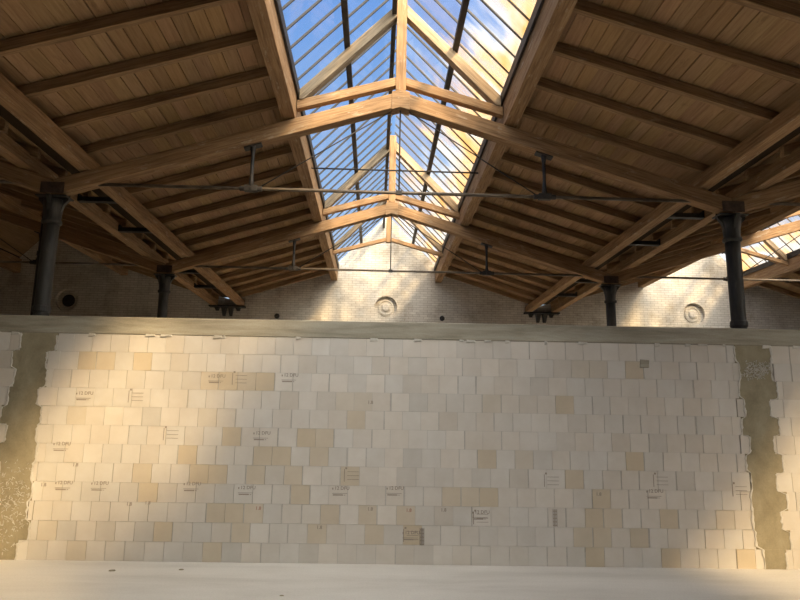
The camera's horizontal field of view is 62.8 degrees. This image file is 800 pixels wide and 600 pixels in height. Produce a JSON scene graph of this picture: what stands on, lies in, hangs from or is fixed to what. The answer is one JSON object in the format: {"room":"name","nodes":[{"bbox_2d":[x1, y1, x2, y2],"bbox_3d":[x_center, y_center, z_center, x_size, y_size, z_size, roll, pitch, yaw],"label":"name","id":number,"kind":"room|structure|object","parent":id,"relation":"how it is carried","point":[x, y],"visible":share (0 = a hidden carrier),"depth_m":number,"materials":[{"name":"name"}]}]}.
{"room":"industrial hall","nodes":[
{"label":"industrial hall","id":0,"kind":"room"},
{"bbox_2d":[0,205,38,257],"bbox_3d":[-11.124,-4.525,9.551,1.760,1.868,25.180,1,-11,-2],"label":"ceiling","id":1,"kind":"structure","parent":0,"point":[21,239],"depth_m":20.61,"materials":[{"name":"brown wood"}]},
{"bbox_2d":[0,116,220,296],"bbox_3d":[-6.883,-2.862,9.409,3.100,1.023,25.180,1,-11,-2],"label":"ceiling","id":2,"kind":"structure","parent":0,"point":[13,133],"depth_m":10.47,"materials":[{"name":"brown wood"}]},
{"bbox_2d":[0,0,326,293],"bbox_3d":[-3.366,-2.783,9.533,3.100,1.022,25.180,1,-11,-2],"label":"ceiling","id":3,"kind":"structure","parent":0,"point":[17,17],"depth_m":8.86,"materials":[{"name":"brown wood"}]},
{"bbox_2d":[0,332,799,568],"bbox_3d":[-0.057,2.013,8.903,30.400,2.949,0.248,1,-11,-1],"label":"wall partition","id":4,"kind":"structure","parent":0,"point":[176,448],"depth_m":8.78,"materials":[{"name":"beige"}]},
{"bbox_2d":[0,315,799,348],"bbox_3d":[-0.032,0.467,9.185,30.400,0.283,0.253,1,-11,-1],"label":"wall ledge","id":5,"kind":"structure","parent":4,"relation":"on","point":[15,324],"depth_m":9.07,"materials":[{"name":"concrete"}]},
{"bbox_2d":[0,218,799,329],"bbox_3d":[-0.491,1.478,21.518,31.200,8.800,0.300,1,-11,-2],"label":"wall","id":6,"kind":"structure","parent":0,"point":[101,291],"depth_m":21.70,"materials":[{"name":"brick"}]},
{"bbox_2d":[57,290,78,310],"bbox_3d":[-10.802,0.022,21.359,0.740,0.740,0.065,1,-11,-2],"label":"niche","id":7,"kind":"object","parent":6,"relation":"attached to","point":[67,300],"visible":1,"depth_m":21.35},
{"bbox_2d":[62,294,74,306],"bbox_3d":[-10.802,0.021,21.349,0.410,0.410,0.004,1,-11,-2],"label":"vent","id":8,"kind":"object","parent":7,"relation":"attached to","point":[68,300],"depth_m":21.35,"materials":[{"name":"metal"}]},
{"bbox_2d":[208,305,245,315],"bbox_3d":[-5.611,0.345,21.251,1.160,0.326,0.238,1,-11,-2],"label":"wall bracket","id":9,"kind":"object","parent":6,"relation":"attached to","point":[217,307],"visible":1,"depth_m":21.23,"materials":[{"name":"metal"}]},
{"bbox_2d":[0,72,244,304],"bbox_3d":[-4.700,-2.152,9.214,0.200,0.200,24.865,1,-11,-2],"label":"beam","id":10,"kind":"structure","parent":9,"relation":"on","point":[12,99],"depth_m":9.55,"materials":[{"name":"brown wood"}]},
{"bbox_2d":[0,0,240,56],"bbox_3d":[-3.274,-3.082,7.313,3.095,1.103,0.090,1,-11,-2],"label":"rafter","id":11,"kind":"object","parent":10,"relation":"on","point":[18,44],"visible":1,"depth_m":7.28,"materials":[{"name":"brown wood"}]},
{"bbox_2d":[17,30,258,98],"bbox_3d":[-3.308,-2.922,8.177,3.095,1.103,0.090,1,-11,-2],"label":"rafter","id":12,"kind":"object","parent":10,"relation":"on","point":[232,42],"visible":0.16,"depth_m":8.15,"materials":[{"name":"brown wood"}]},
{"bbox_2d":[52,67,269,129],"bbox_3d":[-3.342,-2.762,9.042,3.095,1.103,0.090,1,-11,-2],"label":"rafter","id":13,"kind":"object","parent":10,"relation":"on","point":[261,74],"visible":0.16,"depth_m":9.01,"materials":[{"name":"brown wood"}]},
{"bbox_2d":[80,98,278,155],"bbox_3d":[-3.376,-2.601,9.906,3.095,1.103,0.090,1,-11,-2],"label":"rafter","id":14,"kind":"object","parent":10,"relation":"on","point":[270,104],"visible":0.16,"depth_m":9.88,"materials":[{"name":"brown wood"}]},
{"bbox_2d":[125,145,292,194],"bbox_3d":[-3.444,-2.281,11.636,3.095,1.103,0.090,1,-11,-2],"label":"rafter","id":15,"kind":"object","parent":10,"relation":"on","point":[284,151],"visible":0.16,"depth_m":11.61,"materials":[{"name":"brown wood"}]},
{"bbox_2d":[142,164,297,210],"bbox_3d":[-3.478,-2.121,12.500,3.095,1.103,0.090,1,-11,-2],"label":"rafter","id":16,"kind":"object","parent":10,"relation":"on","point":[269,175],"visible":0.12,"depth_m":12.46,"materials":[{"name":"brown wood"}]},
{"bbox_2d":[157,181,302,224],"bbox_3d":[-3.512,-1.960,13.365,3.095,1.103,0.090,1,-11,-2],"label":"rafter","id":17,"kind":"object","parent":10,"relation":"on","point":[252,197],"visible":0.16,"depth_m":13.32,"materials":[{"name":"brown wood"}]},
{"bbox_2d":[171,195,306,236],"bbox_3d":[-3.546,-1.800,14.229,3.095,1.103,0.090,1,-11,-2],"label":"rafter","id":18,"kind":"object","parent":10,"relation":"on","point":[299,200],"visible":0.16,"depth_m":14.20,"materials":[{"name":"brown wood"}]},
{"bbox_2d":[183,208,310,246],"bbox_3d":[-3.580,-1.640,15.094,3.095,1.103,0.090,1,-11,-2],"label":"rafter","id":19,"kind":"object","parent":10,"relation":"on","point":[283,218],"visible":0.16,"depth_m":15.06,"materials":[{"name":"brown wood"}]},
{"bbox_2d":[193,220,313,254],"bbox_3d":[-3.614,-1.479,15.959,3.095,1.103,0.090,1,-11,-2],"label":"rafter","id":20,"kind":"object","parent":10,"relation":"on","point":[309,222],"visible":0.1,"depth_m":15.92,"materials":[{"name":"brown wood"}]},
{"bbox_2d":[208,235,317,264],"bbox_3d":[-3.648,-1.319,16.823,3.095,1.103,0.090,1,-11,-2],"label":"rafter","id":21,"kind":"object","parent":10,"relation":"on","point":[315,235],"visible":0.04,"depth_m":16.81,"materials":[{"name":"brown wood"}]},
{"bbox_2d":[210,239,319,272],"bbox_3d":[-3.682,-1.159,17.688,3.095,1.103,0.090,1,-11,-2],"label":"rafter","id":22,"kind":"object","parent":10,"relation":"on","point":[315,242],"visible":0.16,"depth_m":17.66,"materials":[{"name":"brown wood"}]},
{"bbox_2d":[219,248,322,279],"bbox_3d":[-3.716,-0.999,18.552,3.095,1.103,0.090,1,-11,-2],"label":"rafter","id":23,"kind":"object","parent":10,"relation":"on","point":[319,250],"visible":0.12,"depth_m":18.53,"materials":[{"name":"brown wood"}]},
{"bbox_2d":[225,255,324,285],"bbox_3d":[-3.751,-0.838,19.417,3.095,1.103,0.090,1,-11,-2],"label":"rafter","id":24,"kind":"object","parent":10,"relation":"on","point":[320,258],"visible":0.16,"depth_m":19.37,"materials":[{"name":"brown wood"}]},
{"bbox_2d":[232,262,326,291],"bbox_3d":[-3.785,-0.678,20.282,3.095,1.103,0.090,1,-11,-2],"label":"rafter","id":25,"kind":"object","parent":10,"relation":"on","point":[323,265],"visible":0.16,"depth_m":20.24,"materials":[{"name":"brown wood"}]},
{"bbox_2d":[238,270,328,296],"bbox_3d":[-3.819,-0.518,21.146,3.095,1.103,0.090,1,-11,-2],"label":"rafter","id":26,"kind":"object","parent":10,"relation":"on","point":[323,272],"visible":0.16,"depth_m":21.11,"materials":[{"name":"brown wood"}]},
{"bbox_2d":[375,297,396,317],"bbox_3d":[-0.470,0.252,21.706,0.740,0.740,0.100,1,-11,-2],"label":"niche","id":27,"kind":"object","parent":6,"relation":"attached to","point":[385,307],"visible":1,"depth_m":21.71,"materials":[{"name":"stone"}]},
{"bbox_2d":[524,312,559,322],"bbox_3d":[4.680,0.577,21.613,1.160,0.326,0.238,1,-11,-2],"label":"wall bracket","id":28,"kind":"object","parent":6,"relation":"attached to","point":[537,314],"visible":1,"depth_m":21.60,"materials":[{"name":"metal"}]},
{"bbox_2d":[525,98,799,311],"bbox_3d":[4.731,-1.940,9.546,0.200,0.200,24.865,1,-11,-2],"label":"beam","id":29,"kind":"structure","parent":28,"relation":"on","point":[787,121],"depth_m":9.89,"materials":[{"name":"brown wood"}]},
{"bbox_2d":[445,273,532,303],"bbox_3d":[2.940,-0.365,21.384,3.095,1.103,0.090,1,-11,-2],"label":"rafter","id":30,"kind":"object","parent":29,"relation":"on","point":[449,275],"visible":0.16,"depth_m":21.34,"materials":[{"name":"brown wood"}]},
{"bbox_2d":[448,266,539,298],"bbox_3d":[2.974,-0.525,20.520,3.095,1.103,0.090,1,-11,-2],"label":"rafter","id":31,"kind":"object","parent":29,"relation":"on","point":[474,276],"visible":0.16,"depth_m":20.48,"materials":[{"name":"brown wood"}]},
{"bbox_2d":[451,259,545,293],"bbox_3d":[3.009,-0.686,19.655,3.095,1.103,0.090,1,-11,-2],"label":"rafter","id":32,"kind":"object","parent":29,"relation":"on","point":[454,262],"visible":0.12,"depth_m":19.61,"materials":[{"name":"brown wood"}]},
{"bbox_2d":[454,251,553,287],"bbox_3d":[3.043,-0.846,18.791,3.095,1.103,0.090,1,-11,-2],"label":"rafter","id":33,"kind":"object","parent":29,"relation":"on","point":[461,255],"visible":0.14,"depth_m":18.75,"materials":[{"name":"brown wood"}]},
{"bbox_2d":[458,243,563,280],"bbox_3d":[3.077,-1.006,17.926,3.095,1.103,0.090,1,-11,-2],"label":"rafter","id":34,"kind":"object","parent":29,"relation":"on","point":[461,246],"visible":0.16,"depth_m":17.89,"materials":[{"name":"brown wood"}]},
{"bbox_2d":[462,239,568,273],"bbox_3d":[3.111,-1.167,17.061,3.095,1.103,0.090,1,-11,-2],"label":"rafter","id":35,"kind":"object","parent":29,"relation":"on","point":[462,239],"visible":0.06,"depth_m":17.04,"materials":[{"name":"brown wood"}]},
{"bbox_2d":[468,224,583,263],"bbox_3d":[3.145,-1.327,16.197,3.095,1.103,0.090,1,-11,-2],"label":"rafter","id":36,"kind":"object","parent":29,"relation":"on","point":[470,225],"visible":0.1,"depth_m":16.16,"materials":[{"name":"brown wood"}]},
{"bbox_2d":[472,213,595,257],"bbox_3d":[3.179,-1.487,15.332,3.095,1.103,0.090,1,-11,-2],"label":"rafter","id":37,"kind":"object","parent":29,"relation":"on","point":[477,217],"visible":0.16,"depth_m":15.29,"materials":[{"name":"brown wood"}]},
{"bbox_2d":[478,201,609,247],"bbox_3d":[3.213,-1.647,14.467,3.095,1.103,0.090,1,-11,-2],"label":"rafter","id":38,"kind":"object","parent":29,"relation":"on","point":[484,205],"visible":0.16,"depth_m":14.43,"materials":[{"name":"brown wood"}]},
{"bbox_2d":[484,187,623,236],"bbox_3d":[3.247,-1.808,13.603,3.095,1.103,0.090,1,-11,-2],"label":"rafter","id":39,"kind":"object","parent":29,"relation":"on","point":[527,203],"visible":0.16,"depth_m":13.56,"materials":[{"name":"brown wood"}]},
{"bbox_2d":[492,171,640,223],"bbox_3d":[3.281,-1.968,12.738,3.095,1.103,0.090,1,-11,-2],"label":"rafter","id":40,"kind":"object","parent":29,"relation":"on","point":[589,205],"visible":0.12,"depth_m":12.70,"materials":[{"name":"brown wood"}]},
{"bbox_2d":[500,152,660,209],"bbox_3d":[3.315,-2.128,11.874,3.095,1.103,0.090,1,-11,-2],"label":"rafter","id":41,"kind":"object","parent":29,"relation":"on","point":[508,158],"visible":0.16,"depth_m":11.84,"materials":[{"name":"brown wood"}]},
{"bbox_2d":[522,107,709,173],"bbox_3d":[3.383,-2.449,10.145,3.095,1.103,0.090,1,-11,-2],"label":"rafter","id":42,"kind":"object","parent":29,"relation":"on","point":[533,114],"visible":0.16,"depth_m":10.11,"materials":[{"name":"brown wood"}]},
{"bbox_2d":[536,78,740,150],"bbox_3d":[3.417,-2.609,9.280,3.095,1.103,0.090,1,-11,-2],"label":"rafter","id":43,"kind":"object","parent":29,"relation":"on","point":[544,84],"visible":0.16,"depth_m":9.24,"materials":[{"name":"brown wood"}]},
{"bbox_2d":[552,42,778,122],"bbox_3d":[3.451,-2.770,8.415,3.095,1.103,0.090,1,-11,-2],"label":"rafter","id":44,"kind":"object","parent":29,"relation":"on","point":[562,50],"visible":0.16,"depth_m":8.38,"materials":[{"name":"brown wood"}]},
{"bbox_2d":[543,126,799,304],"bbox_3d":[5.162,-2.011,9.574,0.650,0.330,24.860,1,-11,-2],"label":"gutter","id":45,"kind":"object","parent":29,"relation":"attached to","point":[679,214],"visible":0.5,"depth_m":11.68,"materials":[{"name":"brown wood"}]},
{"bbox_2d":[572,0,799,84],"bbox_3d":[3.486,-2.930,7.551,3.095,1.103,0.090,1,-11,-2],"label":"rafter","id":46,"kind":"object","parent":29,"relation":"on","point":[594,11],"visible":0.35,"depth_m":7.52,"materials":[{"name":"brown wood"}]},
{"bbox_2d":[726,0,799,23],"bbox_3d":[3.519,-3.090,6.686,3.095,1.103,0.090,1,-11,-2],"label":"rafter","id":47,"kind":"object","parent":29,"relation":"on","point":[783,9],"visible":1,"depth_m":6.64,"materials":[{"name":"brown wood"}]},
{"bbox_2d":[551,146,799,311],"bbox_3d":[5.591,-1.920,9.576,0.200,0.200,24.865,1,-11,-2],"label":"beam","id":48,"kind":"structure","parent":28,"relation":"on","point":[784,167],"depth_m":12.19,"materials":[{"name":"brown wood"}]},
{"bbox_2d":[550,278,642,306],"bbox_3d":[6.472,-0.285,21.509,3.095,1.103,0.090,1,-11,-2],"label":"rafter","id":49,"kind":"object","parent":48,"relation":"on","point":[640,279],"visible":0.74,"depth_m":21.47,"materials":[{"name":"brown wood"}]},
{"bbox_2d":[558,273,654,301],"bbox_3d":[6.506,-0.446,20.644,3.095,1.103,0.090,1,-11,-2],"label":"rafter","id":50,"kind":"object","parent":48,"relation":"on","point":[560,299],"visible":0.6,"depth_m":20.64,"materials":[{"name":"brown wood"}]},
{"bbox_2d":[601,241,710,271],"bbox_3d":[6.643,-1.087,17.186,3.095,1.103,0.090,1,-11,-2],"label":"rafter","id":51,"kind":"object","parent":48,"relation":"on","point":[708,243],"visible":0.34,"depth_m":17.20,"materials":[{"name":"brown wood"}]},
{"bbox_2d":[607,233,722,269],"bbox_3d":[6.677,-1.247,16.321,3.095,1.103,0.090,1,-11,-2],"label":"rafter","id":52,"kind":"object","parent":48,"relation":"on","point":[717,236],"visible":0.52,"depth_m":16.31,"materials":[{"name":"brown wood"}]},
{"bbox_2d":[670,219,686,228],"bbox_3d":[6.813,-1.889,12.863,3.095,1.103,0.090,1,-11,-2],"label":"rafter","id":53,"kind":"object","parent":48,"relation":"on","point":[673,224],"visible":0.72,"depth_m":12.69,"materials":[{"name":"brown wood"}]},
{"bbox_2d":[620,220,747,261],"bbox_3d":[6.711,-1.408,15.457,3.095,1.103,0.090,1,-11,-2],"label":"rafter","id":54,"kind":"object","parent":48,"relation":"on","point":[623,257],"visible":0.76,"depth_m":15.43,"materials":[{"name":"brown wood"}]},
{"bbox_2d":[634,208,769,251],"bbox_3d":[6.745,-1.568,14.592,3.095,1.103,0.090,1,-11,-2],"label":"rafter","id":55,"kind":"object","parent":48,"relation":"on","point":[766,211],"visible":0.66,"depth_m":14.57,"materials":[{"name":"brown wood"}]},
{"bbox_2d":[651,198,794,240],"bbox_3d":[6.779,-1.728,13.727,3.095,1.103,0.090,1,-11,-2],"label":"rafter","id":56,"kind":"object","parent":48,"relation":"on","point":[655,236],"visible":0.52,"depth_m":13.66,"materials":[{"name":"brown wood"}]},
{"bbox_2d":[691,177,799,212],"bbox_3d":[6.847,-2.049,11.998,3.095,1.103,0.090,1,-11,-2],"label":"rafter","id":57,"kind":"object","parent":48,"relation":"on","point":[693,209],"visible":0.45,"depth_m":11.96,"materials":[{"name":"brown wood"}]},
{"bbox_2d":[716,169,799,195],"bbox_3d":[6.881,-2.209,11.133,3.095,1.103,0.090,1,-11,-2],"label":"rafter","id":58,"kind":"object","parent":48,"relation":"on","point":[723,191],"visible":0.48,"depth_m":10.98,"materials":[{"name":"brown wood"}]},
{"bbox_2d":[745,162,774,179],"bbox_3d":[6.915,-2.369,10.269,3.095,1.103,0.090,1,-11,-2],"label":"rafter","id":59,"kind":"object","parent":48,"relation":"on","point":[750,173],"visible":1,"depth_m":10.10,"materials":[{"name":"brown wood"}]},
{"bbox_2d":[780,142,799,157],"bbox_3d":[6.949,-2.530,9.404,3.095,1.103,0.090,1,-11,-2],"label":"rafter","id":60,"kind":"object","parent":48,"relation":"on","point":[786,150],"visible":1,"depth_m":9.23,"materials":[{"name":"brown wood"}]},
{"bbox_2d":[683,304,702,324],"bbox_3d":[9.861,0.485,22.069,0.740,0.740,0.100,1,-11,-2],"label":"medallion","id":61,"kind":"object","parent":6,"relation":"attached to","point":[693,314],"visible":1,"depth_m":22.07,"materials":[{"name":"stone"}]},
{"bbox_2d":[0,560,799,599],"bbox_3d":[-0.075,3.544,8.388,31.200,0.250,25.580,1,-11,-2],"label":"floor","id":62,"kind":"structure","parent":0,"point":[19,579],"depth_m":7.56,"materials":[{"name":"white concrete"}]},
{"bbox_2d":[0,332,58,559],"bbox_3d":[-5.047,1.917,8.817,0.708,2.950,0.245,1,-11,-1],"label":"concrete pier","id":63,"kind":"object","parent":62,"relation":"on","point":[22,413],"visible":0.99,"depth_m":8.71,"materials":[{"name":"grey concrete"}]},
{"bbox_2d":[30,212,42,314],"bbox_3d":[-5.430,0.806,9.581,0.116,5.400,0.113,1,-11,-2],"label":"downpipe","id":64,"kind":"object","parent":62,"relation":"on","point":[41,228],"visible":0.19,"depth_m":9.78,"materials":[{"name":"metal"}]},
{"bbox_2d":[32,181,73,315],"bbox_3d":[-5.203,0.845,9.358,0.460,5.250,0.440,1,-11,-2],"label":"column","id":65,"kind":"structure","parent":62,"relation":"on","point":[54,205],"depth_m":9.60,"materials":[{"name":"metal"}]},
{"bbox_2d":[0,161,53,193],"bbox_3d":[-10.283,-3.405,9.946,10.280,3.540,0.224,1,-11,-2],"label":"truss","id":66,"kind":"object","parent":65,"relation":"on","point":[9,174],"visible":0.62,"depth_m":9.74,"materials":[{"name":"brown wood"}]},
{"bbox_2d":[0,193,127,274],"bbox_3d":[-8.534,-3.352,9.285,0.210,0.570,24.865,1,-11,-2],"label":"curb","id":67,"kind":"object","parent":66,"relation":"on","point":[12,204],"visible":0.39,"depth_m":15.64,"materials":[{"name":"brown wood"}]},
{"bbox_2d":[0,132,217,304],"bbox_3d":[-5.559,-2.172,9.184,0.200,0.200,24.865,1,-11,-2],"label":"beam","id":68,"kind":"structure","parent":66,"relation":"on","point":[10,150],"depth_m":12.12,"materials":[{"name":"brown wood"}]},
{"bbox_2d":[0,120,8,133],"bbox_3d":[-6.874,-2.841,8.918,3.095,1.103,0.090,1,-11,-2],"label":"rafter","id":69,"kind":"object","parent":68,"relation":"on","point":[4,125],"visible":1,"depth_m":8.85,"materials":[{"name":"brown wood"}]},
{"bbox_2d":[14,140,40,158],"bbox_3d":[-6.908,-2.681,9.782,3.095,1.103,0.090,1,-11,-2],"label":"rafter","id":70,"kind":"object","parent":68,"relation":"on","point":[35,152],"visible":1,"depth_m":9.71,"materials":[{"name":"brown wood"}]},
{"bbox_2d":[0,155,67,177],"bbox_3d":[-6.942,-2.521,10.647,3.095,1.103,0.090,1,-11,-2],"label":"rafter","id":71,"kind":"object","parent":68,"relation":"on","point":[60,172],"visible":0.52,"depth_m":10.58,"materials":[{"name":"brown wood"}]},
{"bbox_2d":[0,160,90,195],"bbox_3d":[-6.976,-2.361,11.511,3.095,1.103,0.090,1,-11,-2],"label":"rafter","id":72,"kind":"object","parent":68,"relation":"on","point":[88,193],"visible":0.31,"depth_m":11.44,"materials":[{"name":"brown wood"}]},
{"bbox_2d":[0,183,127,226],"bbox_3d":[-7.044,-2.040,13.241,3.095,1.103,0.090,1,-11,-2],"label":"rafter","id":73,"kind":"object","parent":68,"relation":"on","point":[123,222],"visible":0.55,"depth_m":13.20,"materials":[{"name":"brown wood"}]},
{"bbox_2d":[0,186,142,239],"bbox_3d":[-7.078,-1.880,14.105,3.095,1.103,0.090,1,-11,-2],"label":"rafter","id":74,"kind":"object","parent":68,"relation":"on","point":[3,190],"visible":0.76,"depth_m":14.07,"materials":[{"name":"brown wood"}]},
{"bbox_2d":[21,200,155,249],"bbox_3d":[-7.112,-1.719,14.970,3.095,1.103,0.090,1,-11,-2],"label":"rafter","id":75,"kind":"object","parent":68,"relation":"on","point":[152,245],"visible":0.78,"depth_m":14.93,"materials":[{"name":"brown wood"}]},
{"bbox_2d":[94,203,110,213],"bbox_3d":[-7.010,-2.200,12.376,3.095,1.103,0.090,1,-11,-2],"label":"rafter","id":76,"kind":"object","parent":68,"relation":"on","point":[106,209],"visible":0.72,"depth_m":12.30,"materials":[{"name":"brown wood"}]},
{"bbox_2d":[40,213,167,259],"bbox_3d":[-7.146,-1.559,15.834,3.095,1.103,0.090,1,-11,-2],"label":"rafter","id":77,"kind":"object","parent":68,"relation":"on","point":[164,255],"visible":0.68,"depth_m":15.79,"materials":[{"name":"brown wood"}]},
{"bbox_2d":[0,104,226,296],"bbox_3d":[-5.128,-2.243,9.211,0.650,0.330,24.860,1,-11,-2],"label":"gutter","id":78,"kind":"object","parent":68,"relation":"attached to","point":[103,198],"visible":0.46,"depth_m":11.30,"materials":[{"name":"brown wood"}]},
{"bbox_2d":[60,225,173,261],"bbox_3d":[-7.180,-1.399,16.699,3.095,1.103,0.090,1,-11,-2],"label":"rafter","id":79,"kind":"object","parent":68,"relation":"on","point":[63,227],"visible":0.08,"depth_m":16.66,"materials":[{"name":"brown wood"}]},
{"bbox_2d":[102,254,204,288],"bbox_3d":[-7.282,-0.918,19.293,3.095,1.103,0.090,1,-11,-2],"label":"rafter","id":80,"kind":"object","parent":68,"relation":"on","point":[197,282],"visible":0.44,"depth_m":19.23,"materials":[{"name":"brown wood"}]},
{"bbox_2d":[112,258,211,293],"bbox_3d":[-7.316,-0.758,20.157,3.095,1.103,0.090,1,-11,-2],"label":"rafter","id":81,"kind":"object","parent":68,"relation":"on","point":[208,290],"visible":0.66,"depth_m":20.12,"materials":[{"name":"brown wood"}]},
{"bbox_2d":[123,266,218,299],"bbox_3d":[-7.351,-0.597,21.022,3.095,1.103,0.090,1,-11,-2],"label":"rafter","id":82,"kind":"object","parent":68,"relation":"on","point":[216,296],"visible":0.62,"depth_m":20.99,"materials":[{"name":"brown wood"}]},
{"bbox_2d":[53,0,732,213],"bbox_3d":[0.008,-3.173,10.309,10.280,3.540,0.224,1,-11,-2],"label":"truss","id":83,"kind":"object","parent":65,"relation":"on","point":[400,101],"visible":0.98,"depth_m":10.15,"materials":[{"name":"brown wood"}]},
{"bbox_2d":[246,0,338,279],"bbox_3d":[-1.670,-3.197,9.527,0.250,0.570,24.865,1,-11,-2],"label":"roof beam","id":84,"kind":"structure","parent":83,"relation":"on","point":[267,16],"depth_m":9.48,"materials":[{"name":"brown wood"}]},
{"bbox_2d":[282,0,396,259],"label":"window","id":85,"kind":"structure","parent":84,"relation":"on","point":[344,3],"depth_m":12.23,"materials":[{"name":"clear glass"}]},
{"bbox_2d":[333,200,442,257],"bbox_3d":[-0.330,-2.190,19.273,3.220,1.835,0.150,1,-11,-2],"label":"frame","id":86,"kind":"object","parent":84,"relation":"attached to","point":[356,227],"visible":0.66,"depth_m":19.13,"materials":[{"name":"brown wood"}]},
{"bbox_2d":[311,167,477,173],"bbox_3d":[-0.091,-2.513,12.717,3.240,0.032,0.030,1,-11,-2],"label":"rod","id":87,"kind":"object","parent":84,"relation":"attached to","point":[311,167],"visible":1,"depth_m":12.70,"materials":[{"name":"grey metal"}]},
{"bbox_2d":[383,0,397,227],"bbox_3d":[-0.062,-4.788,9.885,0.075,0.220,24.865,1,-11,-2],"label":"ridge beam","id":88,"kind":"structure","parent":83,"relation":"on","point":[394,2],"depth_m":12.25,"materials":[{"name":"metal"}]},
{"bbox_2d":[434,0,577,282],"bbox_3d":[1.737,-3.120,9.647,0.250,0.570,24.865,1,-11,-2],"label":"roof beam","id":89,"kind":"structure","parent":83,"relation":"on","point":[548,20],"depth_m":9.43,"materials":[{"name":"brown wood"}]},
{"bbox_2d":[393,0,536,262],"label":"window","id":90,"kind":"structure","parent":89,"relation":"on","point":[517,19],"depth_m":11.70,"materials":[{"name":"clear glass"}]},
{"bbox_2d":[154,265,176,317],"bbox_3d":[-5.408,1.809,14.556,0.460,5.250,0.440,1,-11,-2],"label":"column","id":91,"kind":"structure","parent":62,"relation":"on","point":[164,280],"depth_m":14.84,"materials":[{"name":"metal"}]},
{"bbox_2d":[0,209,164,273],"bbox_3d":[-10.487,-2.441,15.144,10.280,3.540,0.224,1,-11,-2],"label":"truss","id":92,"kind":"object","parent":91,"relation":"on","point":[134,259],"visible":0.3,"depth_m":14.96,"materials":[{"name":"brown wood"}]},
{"bbox_2d":[165,135,610,283],"bbox_3d":[-0.196,-2.209,15.506,10.280,3.540,0.224,1,-11,-2],"label":"truss","id":93,"kind":"object","parent":91,"relation":"on","point":[391,208],"visible":0.98,"depth_m":15.35,"materials":[{"name":"brown wood"}]},
{"bbox_2d":[598,276,620,325],"bbox_3d":[4.883,2.041,14.918,0.460,5.250,0.440,1,-11,-2],"label":"column","id":94,"kind":"structure","parent":62,"relation":"on","point":[609,290],"depth_m":15.21,"materials":[{"name":"metal"}]},
{"bbox_2d":[610,210,799,283],"bbox_3d":[10.095,-1.977,15.868,10.280,3.540,0.224,1,-11,-2],"label":"truss","id":95,"kind":"object","parent":94,"relation":"on","point":[641,271],"visible":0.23,"depth_m":15.49,"materials":[{"name":"brown wood"}]},
{"bbox_2d":[712,201,748,328],"bbox_3d":[5.088,1.077,9.721,0.460,5.250,0.440,1,-11,-2],"label":"column","id":96,"kind":"structure","parent":62,"relation":"on","point":[730,223],"depth_m":9.96,"materials":[{"name":"metal"}]},
{"bbox_2d":[732,180,799,212],"bbox_3d":[10.299,-2.941,10.671,10.280,3.540,0.224,1,-11,-2],"label":"truss","id":97,"kind":"object","parent":96,"relation":"on","point":[776,195],"visible":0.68,"depth_m":10.15,"materials":[{"name":"brown wood"}]},
{"bbox_2d":[638,197,799,287],"bbox_3d":[8.621,-2.965,9.889,0.250,0.570,24.865,1,-11,-2],"label":"curb","id":98,"kind":"object","parent":97,"relation":"on","point":[777,213],"visible":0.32,"depth_m":15.30,"materials":[{"name":"brown wood"}]},
{"bbox_2d":[741,230,788,265],"bbox_3d":[9.961,-1.958,19.636,3.220,1.835,0.150,1,-11,-2],"label":"frame","id":99,"kind":"object","parent":98,"relation":"attached to","point":[783,257],"visible":0.22,"depth_m":19.51,"materials":[{"name":"brown wood"}]},
{"bbox_2d":[743,248,799,289],"bbox_3d":[12.028,-2.888,10.009,0.250,0.570,24.865,1,-11,-2],"label":"curb","id":100,"kind":"object","parent":97,"relation":"on","point":[767,270],"visible":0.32,"depth_m":20.33,"materials":[{"name":"brown wood"}]},
{"bbox_2d":[724,215,799,270],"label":"window","id":101,"kind":"structure","parent":100,"relation":"on","point":[793,245],"depth_m":19.57,"materials":[{"name":"clear glass"}]},
{"bbox_2d":[758,283,799,298],"bbox_3d":[13.231,-0.133,21.747,3.095,1.103,0.090,1,-11,-2],"label":"rafter","id":102,"kind":"object","parent":100,"relation":"attached to","point":[766,285],"visible":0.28,"depth_m":21.72,"materials":[{"name":"brown wood"}]},
{"bbox_2d":[777,277,799,287],"bbox_3d":[13.265,-0.293,20.882,3.095,1.103,0.090,1,-11,-2],"label":"rafter","id":103,"kind":"object","parent":100,"relation":"attached to","point":[796,284],"visible":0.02,"depth_m":20.85,"materials":[{"name":"brown wood"}]},
{"bbox_2d":[733,345,793,569],"bbox_3d":[4.913,2.107,8.982,0.610,2.950,0.245,1,-11,-1],"label":"concrete pier","id":104,"kind":"object","parent":62,"relation":"on","point":[757,386],"visible":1,"depth_m":8.87,"materials":[{"name":"grey concrete"}]},
{"bbox_2d":[447,0,799,299],"bbox_3d":[3.408,-2.630,9.772,3.100,1.022,25.180,1,-11,-2],"label":"ceiling","id":105,"kind":"structure","parent":0,"point":[724,22],"depth_m":8.95,"materials":[{"name":"brown wood"}]},
{"bbox_2d":[548,134,799,303],"bbox_3d":[6.925,-2.551,9.896,3.100,1.023,25.180,1,-11,-2],"label":"ceiling","id":106,"kind":"structure","parent":0,"point":[774,156],"depth_m":10.78,"materials":[{"name":"brown wood"}]},
{"bbox_2d":[760,270,799,296],"bbox_3d":[13.699,-2.398,10.134,3.100,1.022,25.180,1,-11,-2],"label":"ceiling","id":107,"kind":"structure","parent":0,"point":[789,276],"depth_m":21.47,"materials":[{"name":"brown wood"}]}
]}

